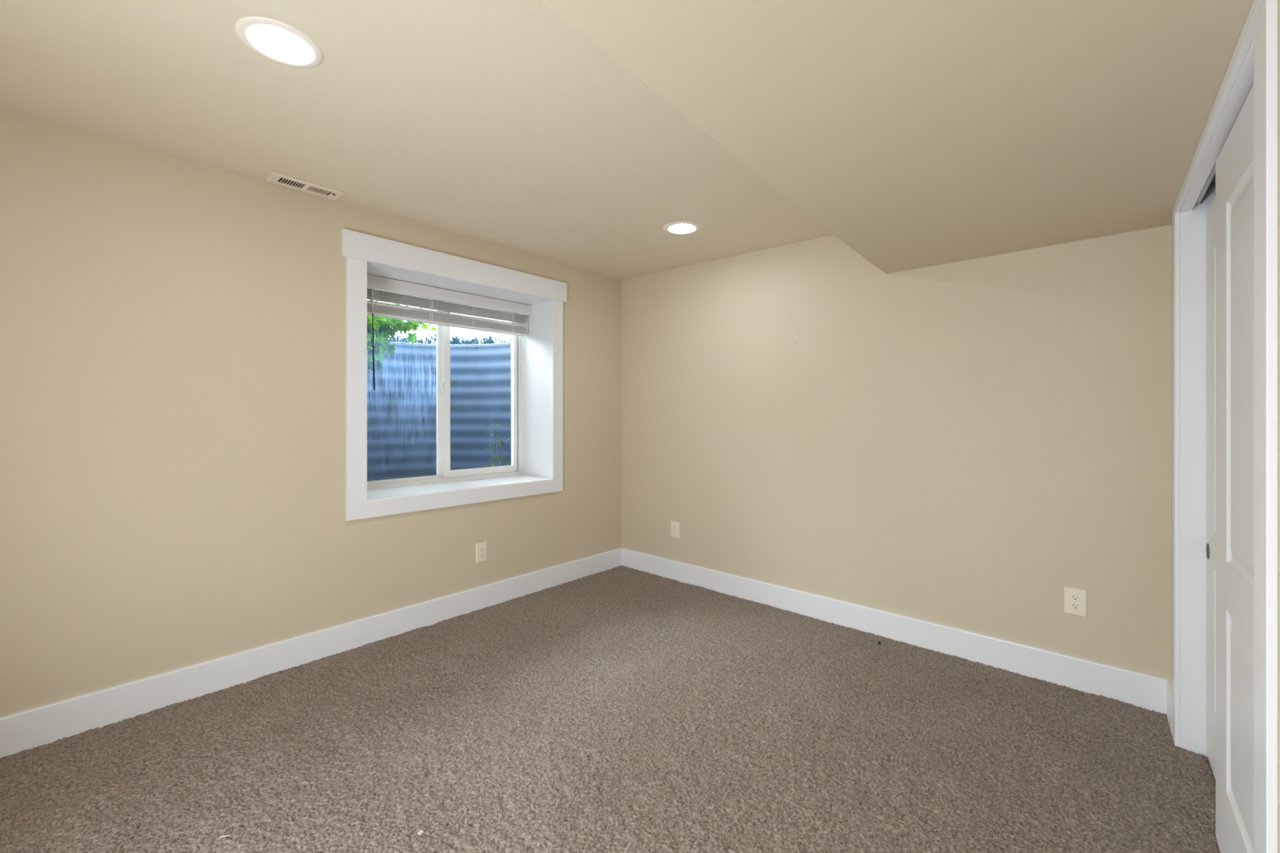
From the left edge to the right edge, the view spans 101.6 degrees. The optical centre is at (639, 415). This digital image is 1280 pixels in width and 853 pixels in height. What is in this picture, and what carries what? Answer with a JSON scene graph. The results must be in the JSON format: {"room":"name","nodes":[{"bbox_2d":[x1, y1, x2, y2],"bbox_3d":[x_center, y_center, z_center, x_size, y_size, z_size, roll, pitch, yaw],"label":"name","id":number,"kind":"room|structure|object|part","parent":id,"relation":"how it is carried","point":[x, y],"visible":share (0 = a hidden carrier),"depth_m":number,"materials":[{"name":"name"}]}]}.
{"room":"empty basement bedroom","nodes":[
{"label":"empty basement bedroom","id":0,"kind":"room"},
{"bbox_2d":[0,106,621,717],"bbox_3d":[-1.695,0.070,3.123,0.550,2.800,4.300,0,0,42],"label":"wall","id":1,"kind":"structure","parent":0,"point":[173,327],"depth_m":2.36,"materials":[{"name":"beige paint"}]},
{"bbox_2d":[0,547,621,758],"bbox_3d":[-1.484,1.212,2.935,0.015,0.176,4.000,0,0,42],"label":"baseboard","id":2,"kind":"structure","parent":1,"relation":"attached to","point":[31,728],"depth_m":2.50,"materials":[{"name":"white wood"}]},
{"bbox_2d":[341,228,567,520],"bbox_3d":[-1.252,-0.215,3.534,0.487,1.570,1.555,0,0,42],"label":"window","id":3,"kind":"structure","parent":1,"relation":"in","point":[537,467],"depth_m":3.57,"materials":[{"name":"white"}]},
{"bbox_3d":[-1.552,-0.190,2.858,0.020,1.332,0.101,0,0,42],"label":"casing","id":4,"kind":"part","parent":3,"relation":"part of","materials":[{"name":"white"}]},
{"bbox_3d":[-1.617,-0.191,3.459,0.030,1.275,0.665,0,0,42],"label":"sash","id":5,"kind":"part","parent":3,"relation":"part of","materials":[{"name":"white plastic"}]},
{"bbox_3d":[-1.402,-0.191,3.668,0.075,1.327,1.307,0,0,42],"label":"frame","id":6,"kind":"part","parent":3,"relation":"part of","materials":[{"name":"white plastic"}]},
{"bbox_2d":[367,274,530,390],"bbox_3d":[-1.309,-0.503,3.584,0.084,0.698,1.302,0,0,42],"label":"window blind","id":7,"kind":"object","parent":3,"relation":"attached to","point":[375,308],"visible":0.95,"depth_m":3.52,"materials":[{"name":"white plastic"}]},
{"bbox_3d":[-1.630,-0.698,3.184,0.007,0.164,0.009,0,0,-26],"label":"wand cord","id":8,"kind":"part","parent":7,"relation":"part of","materials":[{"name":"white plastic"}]},
{"bbox_3d":[-1.641,-0.703,3.225,0.068,0.176,0.026,0,0,42],"label":"ladder cord","id":9,"kind":"part","parent":7,"relation":"part of","materials":[{"name":"white fabric"}]},
{"bbox_3d":[-1.408,-0.703,3.486,0.068,0.176,0.026,0,0,42],"label":"ladder cord","id":10,"kind":"part","parent":7,"relation":"part of","materials":[{"name":"white fabric"}]},
{"bbox_3d":[-1.316,-0.622,3.588,0.052,0.015,1.291,0,0,42],"label":"rail","id":11,"kind":"part","parent":7,"relation":"part of","materials":[{"name":"white plastic"}]},
{"bbox_3d":[-1.201,-0.703,3.717,0.068,0.175,0.026,0,0,42],"label":"ladder cord","id":12,"kind":"part","parent":7,"relation":"part of","materials":[{"name":"white fabric"}]},
{"bbox_3d":[-0.981,-0.703,3.963,0.068,0.175,0.026,0,0,42],"label":"ladder cord","id":13,"kind":"part","parent":7,"relation":"part of","materials":[{"name":"white plastic"}]},
{"bbox_3d":[-1.080,-0.928,3.381,0.026,0.144,1.555,0,0,42],"label":"head casing","id":14,"kind":"part","parent":3,"relation":"part of","materials":[{"name":"white wood"}]},
{"bbox_3d":[-1.086,0.523,3.379,0.020,0.094,1.498,0,0,42],"label":"casing","id":15,"kind":"part","parent":3,"relation":"part of","materials":[{"name":"white wood"}]},
{"bbox_3d":[-1.179,-0.194,3.901,0.028,1.269,0.619,0,0,42],"label":"sash","id":16,"kind":"part","parent":3,"relation":"part of","materials":[{"name":"white plastic"}]},
{"bbox_3d":[-0.618,-0.190,3.902,0.020,1.332,0.094,0,0,42],"label":"casing","id":17,"kind":"part","parent":3,"relation":"part of","materials":[{"name":"white"}]},
{"bbox_2d":[475,542,487,563],"bbox_3d":[-1.042,0.904,3.436,0.009,0.125,0.083,0,0,42],"label":"wall outlet","id":18,"kind":"object","parent":1,"relation":"attached to","point":[482,548],"visible":1,"depth_m":3.43,"materials":[{"name":"beige plastic"}]},
{"bbox_2d":[0,0,832,279],"bbox_3d":[-0.231,-1.210,1.782,3.620,0.281,4.250,0,0,42],"label":"ceiling","id":19,"kind":"structure","parent":0,"point":[499,122],"depth_m":1.96,"materials":[{"name":"beige paint"}]},
{"bbox_2d":[235,16,323,68],"bbox_3d":[-1.083,-1.116,1.575,0.220,0.014,0.220,0,0,42],"label":"recessed light","id":20,"kind":"object","parent":19,"relation":"in","point":[277,42],"visible":1,"depth_m":1.56,"materials":[{"name":"beige"}]},
{"bbox_2d":[264,171,343,199],"bbox_3d":[-1.675,-1.141,2.613,0.131,0.014,0.312,2,1,42],"label":"ceiling vent","id":21,"kind":"object","parent":19,"relation":"in","point":[275,178],"visible":1,"depth_m":2.60,"materials":[{"name":"white metal"}]},
{"bbox_2d":[663,221,700,234],"bbox_3d":[0.253,-1.117,3.127,0.220,0.014,0.220,0,0,42],"label":"recessed light","id":22,"kind":"object","parent":19,"relation":"in","point":[679,227],"visible":1,"depth_m":3.10,"materials":[{"name":"beige"}]},
{"bbox_2d":[0,565,1220,852],"bbox_3d":[-0.218,1.271,1.804,3.450,0.010,4.040,0,0,42],"label":"floor","id":23,"kind":"structure","parent":0,"point":[620,708],"depth_m":1.96,"materials":[{"name":"beige carpet"}]},
{"bbox_2d":[537,0,1253,274],"bbox_3d":[0.543,-1.070,1.111,1.220,0.520,3.980,0,0,42],"label":"ceiling","id":24,"kind":"structure","parent":0,"point":[917,134],"depth_m":1.33,"materials":[{"name":"beige paint"}]},
{"bbox_2d":[621,224,1171,679],"bbox_3d":[1.447,0.070,3.098,4.170,2.800,0.250,0,0,42],"label":"wall","id":25,"kind":"structure","parent":0,"point":[965,444],"depth_m":2.87,"materials":[{"name":"beige paint"}]},
{"bbox_2d":[671,520,679,538],"bbox_3d":[0.270,0.887,4.035,0.083,0.125,0.009,0,0,42],"label":"wall outlet","id":26,"kind":"object","parent":25,"relation":"attached to","point":[674,525],"visible":1,"depth_m":4.03,"materials":[{"name":"beige plastic"}]},
{"bbox_2d":[621,547,1171,714],"bbox_3d":[1.046,1.212,3.320,3.275,0.176,0.015,0,0,42],"label":"baseboard","id":27,"kind":"structure","parent":25,"relation":"attached to","point":[1148,691],"depth_m":2.80,"materials":[{"name":"white wood"}]},
{"bbox_2d":[1063,586,1087,617],"bbox_3d":[2.025,0.869,2.428,0.083,0.125,0.009,0,0,42],"label":"wall outlet","id":28,"kind":"object","parent":25,"relation":"attached to","point":[1075,600],"visible":1,"depth_m":2.43,"materials":[{"name":"beige plastic"}]},
{"bbox_2d":[1071,603,1079,609],"bbox_3d":[2.023,0.888,2.426,0.034,0.025,0.002,0,0,42],"label":"receptacle","id":29,"kind":"object","parent":28,"relation":"attached to","point":[1073,606],"depth_m":2.42,"materials":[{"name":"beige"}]},
{"bbox_2d":[1071,595,1079,600],"bbox_3d":[2.023,0.850,2.426,0.034,0.025,0.002,0,0,42],"label":"receptacle","id":30,"kind":"object","parent":28,"relation":"attached to","point":[1073,597],"depth_m":2.42,"materials":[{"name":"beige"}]},
{"bbox_2d":[1171,0,1279,852],"bbox_3d":[0.957,0.070,0.629,0.121,2.800,4.111,0,0,41],"label":"wall","id":31,"kind":"structure","parent":0,"point":[1278,1],"depth_m":0.93,"materials":[{"name":"beige paint"}]},
{"bbox_2d":[1166,680,1172,734],"bbox_3d":[2.181,1.212,2.142,0.015,0.176,0.199,0,0,41],"label":"baseboard","id":32,"kind":"structure","parent":31,"relation":"attached to","point":[1169,683],"depth_m":2.13,"materials":[{"name":"white"}]},
{"bbox_2d":[1206,195,1215,778],"bbox_3d":[1.879,0.250,1.655,0.035,2.016,0.737,0,0,41],"label":"door","id":33,"kind":"structure","parent":31,"relation":"in","point":[1211,212],"depth_m":1.85,"materials":[{"name":"white paint"}]},
{"bbox_3d":[2.081,0.498,1.913,0.002,0.058,0.058,0,0,41],"label":"finger pull","id":34,"kind":"part","parent":33,"relation":"part of","materials":[{"name":"silver metal"}]},
{"bbox_2d":[1172,0,1277,852],"bbox_3d":[1.671,0.201,1.462,0.134,2.178,1.491,0,0,41],"label":"trim","id":35,"kind":"structure","parent":31,"relation":"attached to","point":[1254,60],"depth_m":1.31,"materials":[{"name":"white"}]},
{"bbox_3d":[2.086,0.257,2.031,0.014,2.067,0.088,0,0,41],"label":"casing","id":36,"kind":"part","parent":35,"relation":"part of","materials":[{"name":"white"}]},
{"bbox_3d":[1.626,-0.793,1.502,0.014,0.032,1.491,0,0,41],"label":"head casing","id":37,"kind":"part","parent":35,"relation":"part of","materials":[{"name":"white"}]},
{"bbox_3d":[1.169,0.257,0.976,0.014,2.067,0.098,0,0,41],"label":"casing","id":38,"kind":"part","parent":35,"relation":"part of","materials":[{"name":"white"}]},
{"bbox_2d":[1215,84,1253,852],"bbox_3d":[1.487,0.251,1.266,0.033,2.014,0.746,0,0,41],"label":"door","id":39,"kind":"structure","parent":31,"relation":"in","point":[1234,165],"depth_m":1.35,"materials":[{"name":"white paint"}]},
{"label":"outside","id":40,"kind":"structure","parent":0,"visible":0},
{"label":"ground","id":41,"kind":"structure","parent":40,"visible":0},
{"bbox_2d":[367,299,436,377],"bbox_3d":[-2.087,-0.535,3.804,0.602,0.743,1.353,0,0,42],"label":"leafy branch","id":42,"kind":"object","parent":41,"relation":"on","point":[384,327],"visible":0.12,"depth_m":3.91,"materials":[{"name":"green plant"}]},
{"bbox_2d":[387,329,435,343],"bbox_3d":[-2.025,-0.625,4.650,0.258,0.253,0.440,0,0,42],"label":"weed","id":43,"kind":"object","parent":41,"relation":"on","point":[404,340],"visible":0.34,"depth_m":4.60,"materials":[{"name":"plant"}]},
{"bbox_2d":[424,333,475,344],"bbox_3d":[-1.734,-0.629,4.753,0.466,0.219,0.236,0,0,-19],"label":"weed","id":44,"kind":"object","parent":41,"relation":"on","point":[455,340],"visible":0.3,"depth_m":4.72,"materials":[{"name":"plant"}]},
{"bbox_2d":[458,334,511,349],"bbox_3d":[-1.408,-0.624,4.721,0.468,0.221,0.216,0,0,18],"label":"weed","id":45,"kind":"object","parent":41,"relation":"on","point":[490,340],"visible":0.36,"depth_m":4.70,"materials":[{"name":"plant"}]},
{"bbox_3d":[-3.454,0.370,1.644,0.098,2.200,3.850,0,0,42],"label":"wall","id":46,"kind":"structure","parent":0,"visible":0},
{"bbox_2d":[367,341,511,481],"bbox_3d":[-1.878,0.094,4.065,0.977,1.452,1.774,0,0,42],"label":"window well","id":47,"kind":"object","parent":46,"relation":"attached to","point":[402,408],"visible":0.28,"depth_m":4.57,"materials":[{"name":"metal"}]},
{"bbox_3d":[-1.860,0.768,4.049,0.930,0.020,1.680,0,0,42],"label":"gravel","id":48,"kind":"object","parent":47,"relation":"in","visible":0},
{"bbox_2d":[484,416,509,466],"bbox_3d":[-1.216,0.388,4.420,0.216,0.755,0.228,0,0,42],"label":"weed","id":49,"kind":"object","parent":48,"relation":"on","point":[501,442],"visible":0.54,"depth_m":4.42,"materials":[{"name":"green plant"}]},
{"bbox_3d":[-1.254,0.393,4.420,0.065,0.746,0.065,0,0,23],"label":"stem","id":50,"kind":"part","parent":49,"relation":"part of","materials":[{"name":"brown plant"}]}
]}

